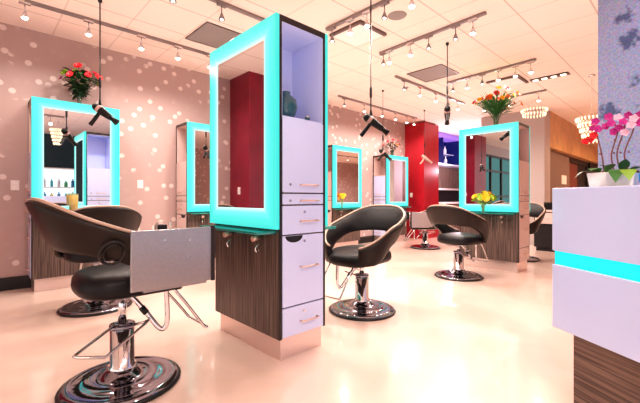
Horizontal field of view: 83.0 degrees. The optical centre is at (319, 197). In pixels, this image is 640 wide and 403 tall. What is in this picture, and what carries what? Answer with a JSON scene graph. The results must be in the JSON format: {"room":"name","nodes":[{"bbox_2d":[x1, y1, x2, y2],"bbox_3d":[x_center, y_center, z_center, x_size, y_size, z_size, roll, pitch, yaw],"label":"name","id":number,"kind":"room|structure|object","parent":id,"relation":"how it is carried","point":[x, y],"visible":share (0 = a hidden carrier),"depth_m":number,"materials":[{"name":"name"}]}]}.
{"room":"salon","nodes":[
{"label":"salon","id":0,"kind":"room"},
{"bbox_2d":[0,22,407,277],"bbox_3d":[-1.331,-0.480,6.560,11.500,3.120,0.150,0,0,-43],"label":"wall","id":1,"kind":"structure","parent":0,"point":[152,97],"depth_m":5.12,"materials":[{"name":"pink paint"}]},
{"bbox_2d":[10,180,18,189],"bbox_3d":[-3.612,-0.150,4.286,0.080,0.120,0.008,0,0,-43],"label":"wall outlet","id":2,"kind":"object","parent":1,"relation":"attached to","point":[14,184],"visible":1,"depth_m":4.28,"materials":[{"name":"white plastic"}]},
{"bbox_2d":[137,180,142,187],"bbox_3d":[-2.604,-0.200,5.242,0.080,0.120,0.008,0,0,-43],"label":"wall outlet","id":3,"kind":"object","parent":1,"relation":"attached to","point":[139,182],"visible":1,"depth_m":5.24,"materials":[{"name":"white plastic"}]},
{"bbox_2d":[0,234,405,290],"bbox_3d":[-0.886,1.005,6.861,8.900,0.150,0.024,0,0,-43],"label":"baseboard","id":4,"kind":"structure","parent":1,"relation":"attached to","point":[17,282],"depth_m":4.29,"materials":[{"name":"black paint"}]},
{"bbox_2d":[0,237,573,402],"bbox_3d":[2.751,1.120,5.092,23.000,0.080,11.600,0,0,-43],"label":"floor","id":5,"kind":"structure","parent":0,"point":[492,339],"depth_m":2.65,"materials":[{"name":"beige tile"}]},
{"bbox_2d":[25,96,119,291],"bbox_3d":[-3.034,-0.035,4.479,0.935,2.230,0.515,0,0,-43],"label":"station","id":6,"kind":"object","parent":5,"relation":"on","point":[67,155],"visible":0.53,"depth_m":4.31,"materials":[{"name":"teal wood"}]},
{"bbox_2d":[68,195,77,210],"bbox_3d":[-2.926,0.081,4.296,0.108,0.270,0.106,0,0,-43],"label":"juice glass","id":7,"kind":"object","parent":6,"relation":"on","point":[73,199],"visible":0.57,"depth_m":4.26,"materials":[{"name":"yellow"}]},
{"bbox_2d":[44,108,109,205],"bbox_3d":[-2.934,-0.472,4.400,0.676,1.131,0.018,0,0,-44],"label":"mirror","id":8,"kind":"object","parent":6,"relation":"attached to","point":[76,152],"depth_m":4.38,"materials":[{"name":"clear mirror"}]},
{"bbox_2d":[59,62,102,103],"bbox_3d":[-3.000,-1.400,4.529,0.484,0.495,0.497,0,0,-43],"label":"flower bouquet","id":9,"kind":"object","parent":6,"relation":"on","point":[79,90],"visible":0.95,"depth_m":4.46,"materials":[{"name":"green plant"}]},
{"bbox_2d":[53,205,141,317],"bbox_3d":[-2.211,0.574,3.579,0.771,1.013,0.886,0,0,-43],"label":"chair","id":10,"kind":"object","parent":5,"relation":"on","point":[125,217],"visible":0.31,"depth_m":3.37,"materials":[{"name":"black leather"}]},
{"bbox_2d":[25,197,214,402],"bbox_3d":[-1.152,0.538,2.107,0.890,1.083,0.782,0,0,-43],"label":"chair","id":11,"kind":"object","parent":5,"relation":"on","point":[160,259],"visible":1,"depth_m":1.92,"materials":[{"name":"black leather"}]},
{"bbox_2d":[176,121,214,228],"bbox_3d":[-1.725,-0.020,5.700,0.935,2.200,0.545,0,0,-43],"label":"station","id":12,"kind":"object","parent":5,"relation":"on","point":[192,138],"visible":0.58,"depth_m":5.43,"materials":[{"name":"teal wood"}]},
{"bbox_2d":[195,130,209,203],"bbox_3d":[-1.615,-0.458,5.610,0.676,1.101,0.018,0,0,-44],"label":"mirror","id":13,"kind":"object","parent":12,"relation":"attached to","point":[202,137],"depth_m":5.45,"materials":[{"name":"clear mirror"}]},
{"bbox_2d":[210,12,327,360],"bbox_3d":[-0.414,-0.060,2.816,0.715,2.280,0.945,0,0,-43],"label":"station","id":14,"kind":"object","parent":5,"relation":"on","point":[269,168],"visible":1,"depth_m":2.56,"materials":[{"name":"brown wood"}]},
{"bbox_2d":[218,40,263,207],"bbox_3d":[-0.591,-0.497,2.672,0.018,1.135,0.640,0,0,-44],"label":"mirror","id":15,"kind":"object","parent":14,"relation":"attached to","point":[241,73],"depth_m":2.64,"materials":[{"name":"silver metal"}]},
{"bbox_2d":[282,91,297,116],"bbox_3d":[-0.241,-0.641,2.528,0.172,0.193,0.172,0,0,-43],"label":"round vase","id":16,"kind":"object","parent":14,"relation":"in","point":[289,104],"visible":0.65,"depth_m":2.47,"materials":[{"name":"teal ceramic"}]},
{"bbox_2d":[325,145,361,248],"bbox_3d":[0.480,-0.005,7.793,0.935,2.170,0.545,0,0,-43],"label":"station","id":17,"kind":"object","parent":5,"relation":"on","point":[344,163],"visible":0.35,"depth_m":7.66,"materials":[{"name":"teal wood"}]},
{"bbox_2d":[338,193,345,204],"bbox_3d":[0.463,0.054,7.479,0.232,0.325,0.139,0,0,-43],"label":"flower bouquet","id":18,"kind":"object","parent":17,"relation":"on","point":[342,195],"visible":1,"depth_m":7.45,"materials":[{"name":"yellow plant"}]},
{"bbox_2d":[337,151,357,202],"bbox_3d":[0.590,-0.443,7.703,0.676,1.071,0.018,0,0,-44],"label":"mirror","id":19,"kind":"object","parent":17,"relation":"attached to","point":[347,161],"depth_m":7.68,"materials":[{"name":"clear mirror"}]},
{"bbox_2d":[325,204,406,320],"bbox_3d":[0.404,0.574,3.486,0.771,1.013,0.886,0,0,42],"label":"chair","id":20,"kind":"object","parent":5,"relation":"on","point":[391,219],"visible":0.94,"depth_m":3.42,"materials":[{"name":"black leather"}]},
{"bbox_2d":[373,155,407,240],"bbox_3d":[1.815,0.020,9.060,0.935,2.120,0.545,0,0,-43],"label":"station","id":21,"kind":"object","parent":5,"relation":"on","point":[390,178],"visible":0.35,"depth_m":8.92,"materials":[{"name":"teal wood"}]},
{"bbox_2d":[383,139,399,154],"bbox_3d":[1.800,-1.269,9.147,0.442,0.454,0.434,0,0,20],"label":"flower bouquet","id":22,"kind":"object","parent":21,"relation":"on","point":[387,141],"visible":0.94,"depth_m":9.11,"materials":[{"name":"pink plant"}]},
{"bbox_2d":[390,160,405,201],"bbox_3d":[1.925,-0.417,8.969,0.676,1.021,0.018,0,0,-44],"label":"mirror","id":23,"kind":"object","parent":21,"relation":"attached to","point":[397,167],"depth_m":8.98,"materials":[{"name":"mirror"}]},
{"bbox_2d":[404,204,445,249],"bbox_3d":[2.279,0.604,7.838,0.891,0.953,0.782,0,0,4],"label":"chair","id":24,"kind":"object","parent":5,"relation":"on","point":[419,221],"visible":0.77,"depth_m":7.58,"materials":[{"name":"silver metal"}]},
{"bbox_2d":[439,188,459,233],"bbox_3d":[4.109,0.380,11.578,3.200,1.400,0.740,0,0,-43],"label":"cabinet","id":25,"kind":"object","parent":5,"relation":"on","point":[447,196],"depth_m":12.07,"materials":[{"name":"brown wood"}]},
{"bbox_2d":[439,202,458,203],"bbox_3d":[4.116,0.155,11.571,3.200,0.050,0.720,0,0,-44],"label":"countertop","id":26,"kind":"structure","parent":25,"relation":"on","point":[439,202],"depth_m":10.83,"materials":[{"name":"white ceramic"}]},
{"bbox_2d":[439,204,459,233],"bbox_3d":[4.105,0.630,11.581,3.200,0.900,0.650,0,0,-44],"label":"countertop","id":27,"kind":"structure","parent":25,"relation":"on","point":[457,227],"depth_m":11.23,"materials":[{"name":"wood"}]},
{"bbox_2d":[426,205,488,281],"bbox_3d":[1.904,0.584,4.978,0.886,0.993,0.771,0,0,-38],"label":"chair","id":28,"kind":"object","parent":5,"relation":"on","point":[441,217],"visible":1,"depth_m":4.79,"materials":[{"name":"black leather"}]},
{"bbox_2d":[459,122,529,272],"bbox_3d":[2.716,-0.005,5.658,0.770,2.170,0.940,0,0,-43],"label":"station","id":29,"kind":"object","parent":5,"relation":"on","point":[493,159],"visible":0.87,"depth_m":5.41,"materials":[{"name":"brown wood"}]},
{"bbox_2d":[471,191,493,210],"bbox_3d":[2.450,0.052,5.479,0.176,0.328,0.361,0,0,-43],"label":"flower bouquet","id":30,"kind":"object","parent":29,"relation":"on","point":[485,197],"visible":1,"depth_m":5.44,"materials":[{"name":"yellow plant"}]},
{"bbox_2d":[466,131,509,203],"bbox_3d":[2.532,-0.443,5.484,0.018,1.071,0.646,0,0,-44],"label":"mirror","id":31,"kind":"object","parent":29,"relation":"attached to","point":[487,152],"depth_m":5.45,"materials":[{"name":"silver metal"}]},
{"bbox_2d":[471,86,523,124],"bbox_3d":[2.733,-1.410,5.613,0.771,0.635,0.829,0,0,-9],"label":"flower bouquet","id":32,"kind":"object","parent":29,"relation":"on","point":[501,104],"visible":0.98,"depth_m":5.51,"materials":[{"name":"green plant"}]},
{"bbox_2d":[527,202,545,261],"bbox_3d":[3.536,0.579,6.417,0.886,1.003,0.771,0,0,-44],"label":"chair","id":33,"kind":"object","parent":5,"relation":"on","point":[537,210],"visible":0.23,"depth_m":6.22,"materials":[{"name":"black leather"}]},
{"bbox_2d":[534,210,554,251],"bbox_3d":[4.766,0.660,7.529,0.660,0.840,0.440,0,0,-43],"label":"console table","id":34,"kind":"object","parent":5,"relation":"on","point":[542,237],"visible":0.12,"depth_m":7.32,"materials":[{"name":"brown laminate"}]},
{"bbox_2d":[544,202,551,209],"bbox_3d":[4.670,0.164,7.354,0.150,0.150,0.190,0,0,-43],"label":"box","id":35,"kind":"object","parent":34,"relation":"on","point":[548,205],"visible":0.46,"depth_m":7.31,"materials":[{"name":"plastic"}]},
{"bbox_2d":[552,185,639,402],"bbox_3d":[1.741,0.514,0.830,0.620,1.132,2.300,0,0,-11],"label":"reception desk","id":36,"kind":"object","parent":5,"relation":"on","point":[596,230],"visible":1,"depth_m":1.64,"materials":[{"name":"white laminate"}]},
{"bbox_2d":[576,111,639,186],"bbox_3d":[1.411,-0.235,1.753,0.197,0.364,0.284,0,0,-44],"label":"potted orchid","id":37,"kind":"object","parent":36,"relation":"on","point":[623,176],"visible":0.99,"depth_m":1.75,"materials":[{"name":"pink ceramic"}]},
{"bbox_2d":[0,0,597,136],"bbox_3d":[2.751,-2.080,5.092,23.000,0.080,11.600,0,0,-43],"label":"ceiling","id":38,"kind":"structure","parent":0,"point":[562,35],"depth_m":4.69,"materials":[{"name":"tile"}]},
{"bbox_2d":[88,0,118,125],"bbox_3d":[-2.220,-1.390,3.716,0.306,1.300,0.085,0,0,0],"label":"hair dryer","id":39,"kind":"object","parent":38,"relation":"hanging from","point":[98,108],"visible":1,"depth_m":3.71,"materials":[{"name":"black plastic"}]},
{"bbox_2d":[18,0,209,68],"bbox_3d":[-2.180,-1.935,4.521,2.440,0.210,0.064,0,0,-43],"label":"track light","id":40,"kind":"object","parent":38,"relation":"hanging from","point":[24,15],"visible":0.87,"depth_m":4.21,"materials":[{"name":"grey metal"}]},
{"bbox_2d":[185,22,240,48],"bbox_3d":[-1.283,-2.033,4.614,0.630,0.013,0.600,0,0,-43],"label":"ceiling vent","id":41,"kind":"object","parent":38,"relation":"in","point":[208,34],"visible":0.59,"depth_m":4.53,"materials":[{"name":"grey metal"}]},
{"bbox_2d":[169,0,264,20],"bbox_3d":[-0.838,-1.935,3.934,1.800,0.210,0.064,0,0,-43],"label":"track light","id":42,"kind":"object","parent":38,"relation":"hanging from","point":[220,3],"visible":0.46,"depth_m":3.81,"materials":[{"name":"grey metal"}]},
{"bbox_2d":[329,20,386,45],"bbox_3d":[0.471,-2.025,4.486,0.500,0.029,0.500,0,0,-43],"label":"recessed light","id":43,"kind":"object","parent":38,"relation":"in","point":[360,35],"visible":0.98,"depth_m":4.46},
{"bbox_2d":[325,0,414,42],"bbox_3d":[0.543,-1.935,3.858,0.064,0.210,1.350,0,0,-43],"label":"track light","id":44,"kind":"object","parent":38,"relation":"hanging from","point":[382,3],"visible":0.98,"depth_m":3.92,"materials":[{"name":"grey metal"}]},
{"bbox_2d":[359,0,389,136],"bbox_3d":[0.547,-1.325,3.619,0.306,1.430,0.085,0,0,0],"label":"hair dryer","id":45,"kind":"object","parent":38,"relation":"hanging from","point":[371,121],"visible":1,"depth_m":3.61,"materials":[{"name":"black plastic"}]},
{"bbox_2d":[338,95,416,124],"bbox_3d":[1.406,-1.935,8.179,2.900,0.210,0.066,0,0,-44],"label":"track light","id":46,"kind":"object","parent":38,"relation":"hanging from","point":[340,96],"visible":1,"depth_m":8.04,"materials":[{"name":"grey metal"}]},
{"bbox_2d":[378,90,391,160],"bbox_3d":[1.228,-1.367,6.862,0.306,1.345,0.086,0,0,-17],"label":"hair dryer","id":47,"kind":"object","parent":38,"relation":"hanging from","point":[383,153],"visible":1,"depth_m":6.83,"materials":[{"name":"black plastic"}]},
{"bbox_2d":[388,11,406,19],"bbox_3d":[0.863,-2.034,4.045,0.210,0.012,0.210,0,0,-43],"label":"ceiling speaker","id":48,"kind":"object","parent":38,"relation":"attached to","point":[395,15],"visible":1,"depth_m":4.02},
{"bbox_2d":[419,110,432,164],"bbox_3d":[2.458,-1.407,8.389,0.306,1.265,0.085,0,0,0],"label":"hair dryer","id":49,"kind":"object","parent":38,"relation":"hanging from","point":[424,157],"visible":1,"depth_m":8.38,"materials":[{"name":"beige plastic"}]},
{"bbox_2d":[395,75,464,109],"bbox_3d":[2.179,-1.935,6.893,2.550,0.210,0.064,0,0,-43],"label":"track light","id":50,"kind":"object","parent":38,"relation":"hanging from","point":[402,79],"visible":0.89,"depth_m":6.71,"materials":[{"name":"grey metal"}]},
{"bbox_2d":[379,11,486,65],"bbox_3d":[1.328,-1.935,4.513,0.064,0.210,1.481,0,0,-41],"label":"track light","id":51,"kind":"object","parent":38,"relation":"hanging from","point":[473,18],"visible":1,"depth_m":4.45,"materials":[{"name":"grey metal"}]},
{"bbox_2d":[407,64,458,81],"bbox_3d":[1.849,-2.033,5.925,0.600,0.013,0.610,0,0,-43],"label":"ceiling vent","id":52,"kind":"object","parent":38,"relation":"in","point":[439,71],"visible":1,"depth_m":5.91,"materials":[{"name":"grey metal"}]},
{"bbox_2d":[444,42,450,124],"bbox_3d":[1.686,-1.508,4.795,0.085,1.065,0.306,0,0,18],"label":"hair dryer","id":53,"kind":"object","parent":38,"relation":"hanging from","point":[447,109],"visible":1,"depth_m":4.75,"materials":[{"name":"black plastic"}]},
{"bbox_2d":[446,58,536,91],"bbox_3d":[2.692,-1.935,5.822,0.064,0.210,1.422,0,0,-40],"label":"track light","id":54,"kind":"object","parent":38,"relation":"hanging from","point":[533,60],"visible":0.98,"depth_m":5.69,"materials":[{"name":"grey metal"}]},
{"bbox_2d":[486,75,528,86],"bbox_3d":[3.278,-2.025,6.337,0.520,0.029,0.520,0,0,-43],"label":"recessed light","id":55,"kind":"object","parent":38,"relation":"in","point":[507,81],"visible":0.79,"depth_m":6.30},
{"bbox_2d":[479,89,546,110],"bbox_3d":[3.816,-1.935,7.274,0.065,0.210,1.301,0,0,-41],"label":"track light","id":56,"kind":"object","parent":38,"relation":"hanging from","point":[539,91],"visible":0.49,"depth_m":6.95,"materials":[{"name":"grey metal"}]},
{"bbox_2d":[520,100,547,118],"bbox_3d":[4.500,-1.873,7.606,0.508,0.335,0.501,0,0,-43],"label":"chandelier","id":57,"kind":"object","parent":38,"relation":"hanging from","point":[522,111],"visible":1,"depth_m":7.56,"materials":[{"name":"white glass"}]},
{"bbox_2d":[529,72,569,81],"bbox_3d":[3.852,-2.027,6.081,0.140,0.026,0.560,0,0,-43],"label":"recessed light","id":58,"kind":"object","parent":38,"relation":"in","point":[563,73],"visible":1,"depth_m":6.05,"materials":[{"name":"beige"}]},
{"bbox_2d":[575,74,597,143],"bbox_3d":[4.507,-1.472,6.000,0.468,1.135,0.461,0,0,-43],"label":"chandelier","id":59,"kind":"object","parent":38,"relation":"hanging from","point":[577,119],"visible":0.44,"depth_m":6.00,"materials":[{"name":"white glass"}]},
{"bbox_2d":[405,122,438,238],"bbox_3d":[2.812,-0.460,9.988,0.770,3.080,0.580,0,0,-43],"label":"wall column","id":60,"kind":"structure","parent":0,"point":[423,179],"depth_m":9.74,"materials":[{"name":"red paint"}]},
{"bbox_2d":[439,167,458,188],"bbox_3d":[4.303,-0.480,12.390,4.700,3.120,0.150,0,0,-43],"label":"wall","id":61,"kind":"structure","parent":0,"point":[448,177],"depth_m":12.37,"materials":[{"name":"brown wood"}]},
{"bbox_2d":[439,132,458,168],"bbox_3d":[4.016,-1.510,11.676,3.200,0.980,0.470,0,0,-43],"label":"upper cabinet","id":62,"kind":"object","parent":61,"relation":"attached to","point":[451,143],"visible":0.23,"depth_m":11.90,"materials":[{"name":"blue"}]},
{"bbox_2d":[439,153,458,168],"bbox_3d":[4.026,-1.220,11.665,3.200,0.400,0.440,0,0,-44],"label":"shelf","id":63,"kind":"object","parent":62,"relation":"attached to","point":[452,158],"depth_m":11.93,"materials":[{"name":"white laminate"}]},
{"bbox_2d":[439,190,458,201],"bbox_3d":[3.871,-0.065,11.828,3.200,0.390,0.030,0,0,-44],"label":"backsplash","id":64,"kind":"structure","parent":61,"relation":"attached to","point":[444,195],"depth_m":12.27,"materials":[{"name":"black paint"}]},
{"bbox_2d":[481,108,549,244],"bbox_3d":[4.744,-0.480,8.838,0.450,3.120,1.410,0,0,-43],"label":"wall pillar","id":65,"kind":"structure","parent":0,"point":[540,126],"depth_m":8.32,"materials":[{"name":"pink paint"}]},
{"bbox_2d":[550,150,568,201],"bbox_3d":[5.718,-0.055,9.845,2.350,2.270,1.290,0,0,-43],"label":"wall","id":66,"kind":"structure","parent":0,"point":[559,162],"depth_m":9.35,"materials":[{"name":"paint"}]},
{"bbox_2d":[561,175,566,183],"bbox_3d":[6.584,-0.490,9.768,0.480,0.240,0.012,0,0,-43],"label":"door sign","id":67,"kind":"object","parent":66,"relation":"attached to","point":[563,177],"visible":1,"depth_m":9.71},
{"bbox_2d":[569,157,587,187],"bbox_3d":[7.966,-0.055,11.218,2.800,2.270,0.132,0,0,-43],"label":"door","id":68,"kind":"structure","parent":66,"relation":"in","point":[576,166],"depth_m":11.28,"materials":[{"name":"black paint"}]},
{"bbox_2d":[550,111,597,164],"bbox_3d":[7.494,-1.615,11.447,7.130,0.850,1.410,0,0,-43],"label":"wall header","id":69,"kind":"structure","parent":0,"point":[565,137],"depth_m":9.72,"materials":[{"name":"orange wood"}]},
{"bbox_2d":[588,162,597,186],"bbox_3d":[9.320,-0.055,13.263,1.980,2.270,1.290,0,0,-43],"label":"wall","id":70,"kind":"structure","parent":0,"point":[590,165],"depth_m":12.24,"materials":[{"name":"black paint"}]},
{"bbox_2d":[598,0,639,184],"bbox_3d":[3.400,-0.480,1.814,0.470,3.120,3.150,0,0,-43],"label":"wall","id":71,"kind":"structure","parent":0,"point":[618,20],"depth_m":2.71,"materials":[{"name":"purple paint"}]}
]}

